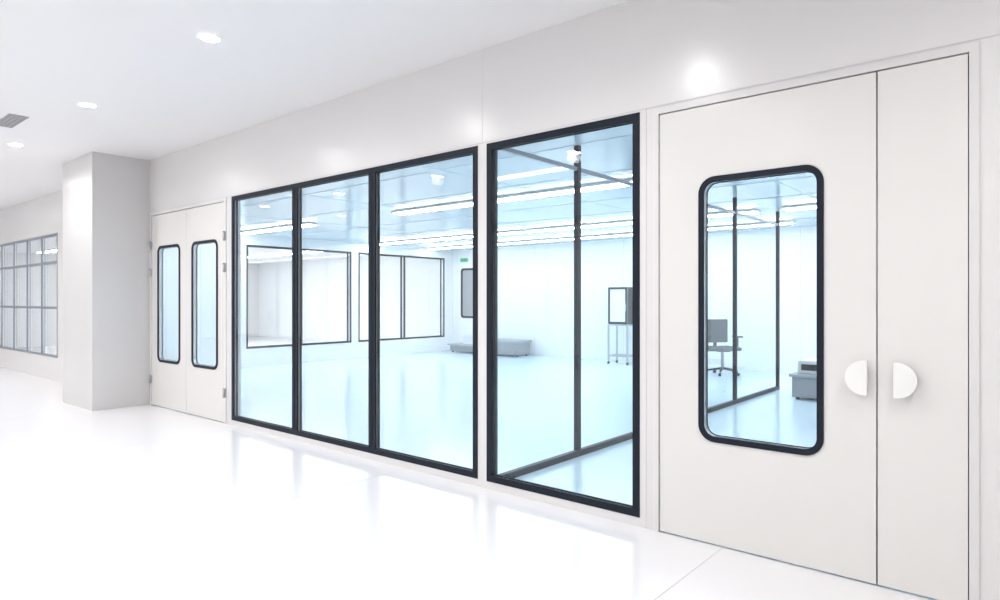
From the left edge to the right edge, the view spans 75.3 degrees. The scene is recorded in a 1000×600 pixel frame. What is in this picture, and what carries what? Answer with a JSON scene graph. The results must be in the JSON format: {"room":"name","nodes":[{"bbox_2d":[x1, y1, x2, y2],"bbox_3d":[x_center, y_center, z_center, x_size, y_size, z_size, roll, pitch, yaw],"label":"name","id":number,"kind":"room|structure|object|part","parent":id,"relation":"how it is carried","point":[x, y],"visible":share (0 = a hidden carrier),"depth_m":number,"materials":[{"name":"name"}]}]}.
{"room":"laboratory corridor","nodes":[
{"label":"laboratory corridor","id":0,"kind":"room"},
{"bbox_2d":[63,152,149,410],"bbox_3d":[-5.083,-0.224,8.354,1.075,3.107,0.650,0,0,40],"label":"column","id":1,"kind":"structure","parent":0,"point":[106,197],"depth_m":8.02,"materials":[{"name":"paint"}]},
{"bbox_2d":[0,252,258,347],"bbox_3d":[-14.316,-0.224,17.225,0.100,3.107,17.000,0,0,40],"label":"wall","id":2,"kind":"structure","parent":0,"point":[253,269],"depth_m":18.46,"materials":[{"name":"white paint"}]},
{"bbox_2d":[0,236,367,263],"bbox_3d":[-7.944,-1.370,17.147,9.740,0.100,8.900,0,0,40],"label":"ceiling","id":3,"kind":"structure","parent":0,"point":[50,242],"depth_m":18.39,"materials":[{"name":"paint"}]},
{"bbox_2d":[35,248,56,252],"bbox_3d":[-9.490,-1.295,15.114,8.060,0.040,0.220,0,0,40],"label":"recessed light","id":4,"kind":"object","parent":3,"relation":"in","point":[55,249],"visible":0.24,"depth_m":17.04,"materials":[{"name":"white plastic"}]},
{"bbox_2d":[248,251,316,257],"bbox_3d":[-6.523,-1.295,18.630,8.060,0.040,0.220,0,0,40],"label":"recessed light","id":5,"kind":"object","parent":3,"relation":"in","point":[303,252],"visible":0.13,"depth_m":18.33,"materials":[{"name":"white plastic"}]},
{"bbox_2d":[163,234,452,366],"bbox_3d":[-4.177,-0.224,13.967,0.120,3.107,8.900,0,0,40],"label":"wall","id":6,"kind":"structure","parent":0,"point":[206,253],"depth_m":13.24,"materials":[{"name":"white paint"}]},
{"bbox_2d":[246,245,350,348],"bbox_3d":[-4.261,-0.065,13.868,0.132,2.070,2.540,0,0,40],"label":"window","id":7,"kind":"structure","parent":6,"relation":"in","point":[247,246],"depth_m":13.62,"materials":[{"name":"black metal"}]},
{"bbox_2d":[358,252,444,341],"bbox_3d":[-2.413,-0.065,16.058,0.132,2.070,2.790,0,0,40],"label":"window","id":8,"kind":"structure","parent":6,"relation":"in","point":[359,253],"depth_m":16.08,"materials":[{"name":"black metal"}]},
{"bbox_2d":[0,0,628,209],"bbox_3d":[-7.786,-1.827,5.891,24.500,0.100,8.100,0,0,40],"label":"ceiling","id":9,"kind":"structure","parent":0,"point":[158,89],"depth_m":4.81,"materials":[{"name":"paint"}]},
{"bbox_2d":[0,113,28,127],"bbox_3d":[-4.851,-1.771,6.424,0.600,0.012,0.160,0,0,40],"label":"ceiling vent","id":10,"kind":"object","parent":9,"relation":"in","point":[10,120],"depth_m":6.39,"materials":[{"name":"grey metal"}]},
{"bbox_2d":[7,143,23,145],"bbox_3d":[-5.545,-1.775,7.415,0.156,0.004,0.156,0,0,40],"label":"recessed light","id":11,"kind":"object","parent":9,"relation":"in","point":[12,144],"visible":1,"depth_m":7.39,"materials":[{"name":"white plastic"}]},
{"bbox_2d":[78,103,97,107],"bbox_3d":[-3.757,-1.775,5.906,0.156,0.004,0.156,0,0,40],"label":"recessed light","id":12,"kind":"object","parent":9,"relation":"in","point":[90,105],"visible":1,"depth_m":5.91,"materials":[{"name":"white plastic"}]},
{"bbox_2d":[197,34,221,42],"bbox_3d":[-1.968,-1.775,4.397,0.156,0.004,0.156,0,0,40],"label":"recessed light","id":13,"kind":"object","parent":9,"relation":"in","point":[211,38],"visible":1,"depth_m":4.40,"materials":[{"name":"white plastic"}]},
{"bbox_2d":[0,336,936,599],"bbox_3d":[-4.916,1.380,9.292,24.500,0.101,17.000,0,0,40],"label":"floor","id":14,"kind":"structure","parent":0,"point":[406,534],"depth_m":4.34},
{"bbox_2d":[447,335,531,356],"bbox_3d":[-0.320,1.120,15.979,2.300,0.420,0.650,0,0,40],"label":"bench","id":15,"kind":"object","parent":14,"relation":"on","point":[506,346],"visible":0.57,"depth_m":15.35,"materials":[{"name":"metal"}]},
{"bbox_2d":[607,287,631,364],"bbox_3d":[2.531,0.530,13.465,0.470,1.600,0.414,0,0,40],"label":"cart","id":16,"kind":"object","parent":14,"relation":"on","point":[619,298],"visible":0.88,"depth_m":13.33,"materials":[{"name":"metal"}]},
{"bbox_2d":[708,319,742,375],"bbox_3d":[3.958,0.840,11.572,0.650,0.980,0.592,0,0,-10],"label":"office chair","id":17,"kind":"object","parent":14,"relation":"on","point":[717,328],"visible":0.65,"depth_m":11.74,"materials":[{"name":"black plastic"}]},
{"bbox_2d":[789,358,816,398],"bbox_3d":[4.349,1.070,8.736,0.680,0.520,0.660,0,0,40],"label":"cabinet","id":18,"kind":"object","parent":14,"relation":"on","point":[804,381],"visible":0.46,"depth_m":8.62,"materials":[{"name":"metal"}]},
{"bbox_2d":[0,0,999,599],"bbox_3d":[-5.206,-0.224,8.948,24.500,3.107,0.100,0,0,40],"label":"wall","id":19,"kind":"structure","parent":0,"point":[631,55],"depth_m":3.97,"materials":[{"name":"white paint"}]},
{"bbox_2d":[0,233,57,357],"bbox_3d":[-10.136,-0.075,13.069,7.650,2.050,0.049,0,0,40],"label":"window","id":20,"kind":"structure","parent":19,"relation":"in","point":[43,263],"depth_m":11.69,"materials":[{"name":"metal"}]},
{"bbox_2d":[152,210,186,412],"bbox_3d":[-4.029,0.131,7.919,0.966,2.382,0.045,0,0,40],"label":"leaf","id":21,"kind":"object","parent":19,"relation":"attached to","point":[169,381],"visible":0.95,"depth_m":7.83,"materials":[{"name":"metal"}]},
{"bbox_2d":[149,231,226,397],"bbox_3d":[-3.703,0.155,7.593,1.971,1.790,0.028,0,0,40],"label":"hinges","id":22,"kind":"object","parent":19,"relation":"attached to","point":[224,232],"visible":1,"depth_m":6.97,"materials":[{"name":"metal"}]},
{"bbox_2d":[150,198,226,423],"bbox_3d":[-3.663,0.115,7.640,1.967,2.430,0.108,0,0,40],"label":"door frame","id":23,"kind":"structure","parent":19,"relation":"attached to","point":[224,200],"depth_m":7.00,"materials":[{"name":"paint"}]},
{"bbox_2d":[187,202,223,421],"bbox_3d":[-3.306,0.131,7.308,0.914,2.382,0.045,0,0,40],"label":"leaf","id":24,"kind":"object","parent":19,"relation":"attached to","point":[205,387],"visible":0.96,"depth_m":7.25,"materials":[{"name":"metal"}]},
{"bbox_2d":[231,146,477,478],"bbox_3d":[-1.493,0.087,5.776,3.529,2.375,0.049,0,0,40],"label":"window","id":25,"kind":"structure","parent":19,"relation":"in","point":[373,173],"depth_m":5.40,"materials":[{"name":"metal"}]},
{"bbox_2d":[487,112,639,517],"bbox_3d":[0.377,0.087,4.198,1.193,2.375,0.049,0,0,40],"label":"window","id":26,"kind":"structure","parent":19,"relation":"in","point":[634,119],"depth_m":4.15,"materials":[{"name":"metal"}]},
{"bbox_2d":[154,34,999,211],"bbox_3d":[-0.157,-1.114,4.620,11.200,0.004,0.002,0,0,40],"label":"trim","id":27,"kind":"structure","parent":19,"relation":"attached to","point":[997,34],"depth_m":3.64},
{"bbox_2d":[646,109,646,528],"bbox_3d":[0.851,0.109,3.770,0.003,2.442,0.002,0,0,40],"label":"trim","id":28,"kind":"structure","parent":19,"relation":"attached to","point":[646,109],"depth_m":3.77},
{"bbox_2d":[660,72,877,583],"bbox_3d":[1.330,0.131,3.362,1.088,2.382,0.097,0,0,40],"label":"leaf","id":29,"kind":"object","parent":19,"relation":"attached to","point":[819,510],"depth_m":3.25,"materials":[{"name":"metal"}]},
{"bbox_2d":[698,165,823,455],"bbox_3d":[1.349,0.050,3.378,0.633,1.440,0.057,0,0,40],"label":"window","id":30,"kind":"structure","parent":29,"relation":"attached to","point":[709,182],"depth_m":3.44,"materials":[{"name":"metal"}]},
{"bbox_3d":[1.675,0.362,3.042,0.092,0.160,0.052,0,0,40],"label":"handle","id":31,"kind":"part","parent":29,"relation":"part of","materials":[{"name":"white plastic"}]},
{"bbox_2d":[653,42,978,599],"bbox_3d":[1.495,0.115,3.288,1.516,2.430,0.108,0,0,40],"label":"door frame","id":32,"kind":"structure","parent":19,"relation":"attached to","point":[972,49],"depth_m":2.84,"materials":[{"name":"paint"}]},
{"bbox_2d":[878,54,968,599],"bbox_3d":[1.882,0.131,2.897,0.340,2.382,0.097,0,0,40],"label":"leaf","id":33,"kind":"object","parent":19,"relation":"attached to","point":[923,108],"depth_m":2.89,"materials":[{"name":"metal"}]},
{"bbox_3d":[1.826,0.362,2.914,0.092,0.160,0.052,0,0,40],"label":"handle","id":34,"kind":"part","parent":33,"relation":"part of","materials":[{"name":"white plastic"}]},
{"bbox_2d":[241,124,816,250],"bbox_3d":[1.464,-1.368,9.208,14.640,0.104,8.900,0,0,40],"label":"ceiling","id":35,"kind":"structure","parent":0,"point":[339,209],"depth_m":8.76,"materials":[{"name":"white paint"}]},
{"bbox_2d":[241,222,317,234],"bbox_3d":[-4.126,-1.295,11.857,2.460,0.040,0.200,0,0,40],"label":"recessed light","id":36,"kind":"object","parent":35,"relation":"in","point":[308,224],"visible":0.8,"depth_m":11.74,"materials":[{"name":"white plastic"}]},
{"bbox_2d":[380,234,472,244],"bbox_3d":[-1.601,-1.295,13.798,3.155,0.040,0.485,0,0,40],"label":"ceiling light","id":37,"kind":"object","parent":35,"relation":"attached to","point":[450,237],"depth_m":13.89,"materials":[{"name":"white plastic"}]},
{"bbox_2d":[391,200,472,214],"bbox_3d":[-0.914,-1.295,9.006,1.764,0.040,0.367,0,0,40],"label":"ceiling light","id":38,"kind":"object","parent":35,"relation":"attached to","point":[466,203],"depth_m":9.07,"materials":[{"name":"white plastic"}]},
{"bbox_2d":[426,245,472,249],"bbox_3d":[-1.229,-1.295,15.756,1.662,0.040,0.475,0,0,40],"label":"ceiling light","id":39,"kind":"object","parent":35,"relation":"attached to","point":[463,246],"depth_m":15.92,"materials":[{"name":"white plastic"}]},
{"bbox_2d":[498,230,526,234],"bbox_3d":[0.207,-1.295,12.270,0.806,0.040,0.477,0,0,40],"label":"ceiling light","id":40,"kind":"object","parent":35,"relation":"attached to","point":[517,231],"depth_m":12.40,"materials":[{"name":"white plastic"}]},
{"bbox_2d":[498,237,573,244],"bbox_3d":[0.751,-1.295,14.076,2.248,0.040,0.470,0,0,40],"label":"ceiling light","id":41,"kind":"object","parent":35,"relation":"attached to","point":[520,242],"depth_m":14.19,"materials":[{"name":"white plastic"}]},
{"bbox_2d":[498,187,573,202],"bbox_3d":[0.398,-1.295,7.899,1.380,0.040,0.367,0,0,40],"label":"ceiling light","id":42,"kind":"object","parent":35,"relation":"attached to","point":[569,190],"depth_m":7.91,"materials":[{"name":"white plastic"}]},
{"bbox_2d":[526,225,573,231],"bbox_3d":[0.952,-1.295,11.645,1.182,0.040,0.485,0,0,40],"label":"ceiling light","id":43,"kind":"object","parent":35,"relation":"attached to","point":[562,227],"depth_m":11.76,"materials":[{"name":"white plastic"}]},
{"bbox_2d":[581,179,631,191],"bbox_3d":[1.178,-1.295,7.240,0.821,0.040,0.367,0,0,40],"label":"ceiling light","id":44,"kind":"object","parent":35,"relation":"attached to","point":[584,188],"depth_m":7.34,"materials":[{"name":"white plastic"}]},
{"bbox_2d":[581,220,631,227],"bbox_3d":[1.799,-1.295,10.928,1.164,0.040,0.482,0,0,40],"label":"ceiling light","id":45,"kind":"object","parent":35,"relation":"attached to","point":[629,221],"depth_m":11.04,"materials":[{"name":"white plastic"}]},
{"bbox_2d":[581,233,631,238],"bbox_3d":[2.108,-1.295,12.933,1.287,0.040,0.471,0,0,40],"label":"ceiling light","id":46,"kind":"object","parent":35,"relation":"attached to","point":[623,234],"depth_m":13.05,"materials":[{"name":"white plastic"}]},
{"bbox_2d":[708,212,732,217],"bbox_3d":[3.247,-1.295,9.712,0.429,0.040,0.474,0,0,40],"label":"ceiling light","id":47,"kind":"object","parent":35,"relation":"attached to","point":[720,214],"depth_m":9.78,"materials":[{"name":"white plastic"}]},
{"bbox_2d":[737,209,760,214],"bbox_3d":[3.629,-1.295,9.387,0.308,0.040,0.485,0,0,40],"label":"ceiling light","id":48,"kind":"object","parent":35,"relation":"attached to","point":[745,212],"depth_m":9.49,"materials":[{"name":"white plastic"}]},
{"bbox_2d":[708,221,795,229],"bbox_3d":[4.269,-1.295,11.114,1.544,0.040,0.475,0,0,40],"label":"ceiling light","id":49,"kind":"object","parent":35,"relation":"attached to","point":[709,228],"depth_m":11.24,"materials":[{"name":"white plastic"}]},
{"bbox_2d":[780,204,816,210],"bbox_3d":[5.874,-1.295,7.697,4.810,0.040,0.220,0,0,40],"label":"recessed light","id":50,"kind":"object","parent":35,"relation":"in","point":[810,206],"visible":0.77,"depth_m":9.03,"materials":[{"name":"white plastic"}]},
{"bbox_2d":[259,226,816,372],"bbox_3d":[0.597,-0.224,15.826,24.500,3.107,0.102,0,0,40],"label":"wall","id":51,"kind":"structure","parent":0,"point":[536,282],"depth_m":15.02,"materials":[{"name":"white paint"}]},
{"bbox_2d":[460,258,468,262],"bbox_3d":[-0.936,-1.050,17.033,0.300,0.120,0.034,0,0,40],"label":"exit sign","id":52,"kind":"object","parent":51,"relation":"attached to","point":[461,259],"visible":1,"depth_m":17.01,"materials":[{"name":"green plastic"}]},
{"bbox_2d":[461,268,472,317],"bbox_3d":[-0.797,-0.180,16.918,0.600,1.300,0.030,0,0,40],"label":"window","id":53,"kind":"structure","parent":51,"relation":"in","point":[466,273],"depth_m":16.97,"materials":[{"name":"clear glass"}]},
{"bbox_2d":[496,145,779,477],"bbox_3d":[2.044,0.007,7.167,0.044,2.645,6.515,0,0,40],"label":"glass wall","id":54,"kind":"structure","parent":0,"point":[578,451],"depth_m":5.52,"materials":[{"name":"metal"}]}
]}

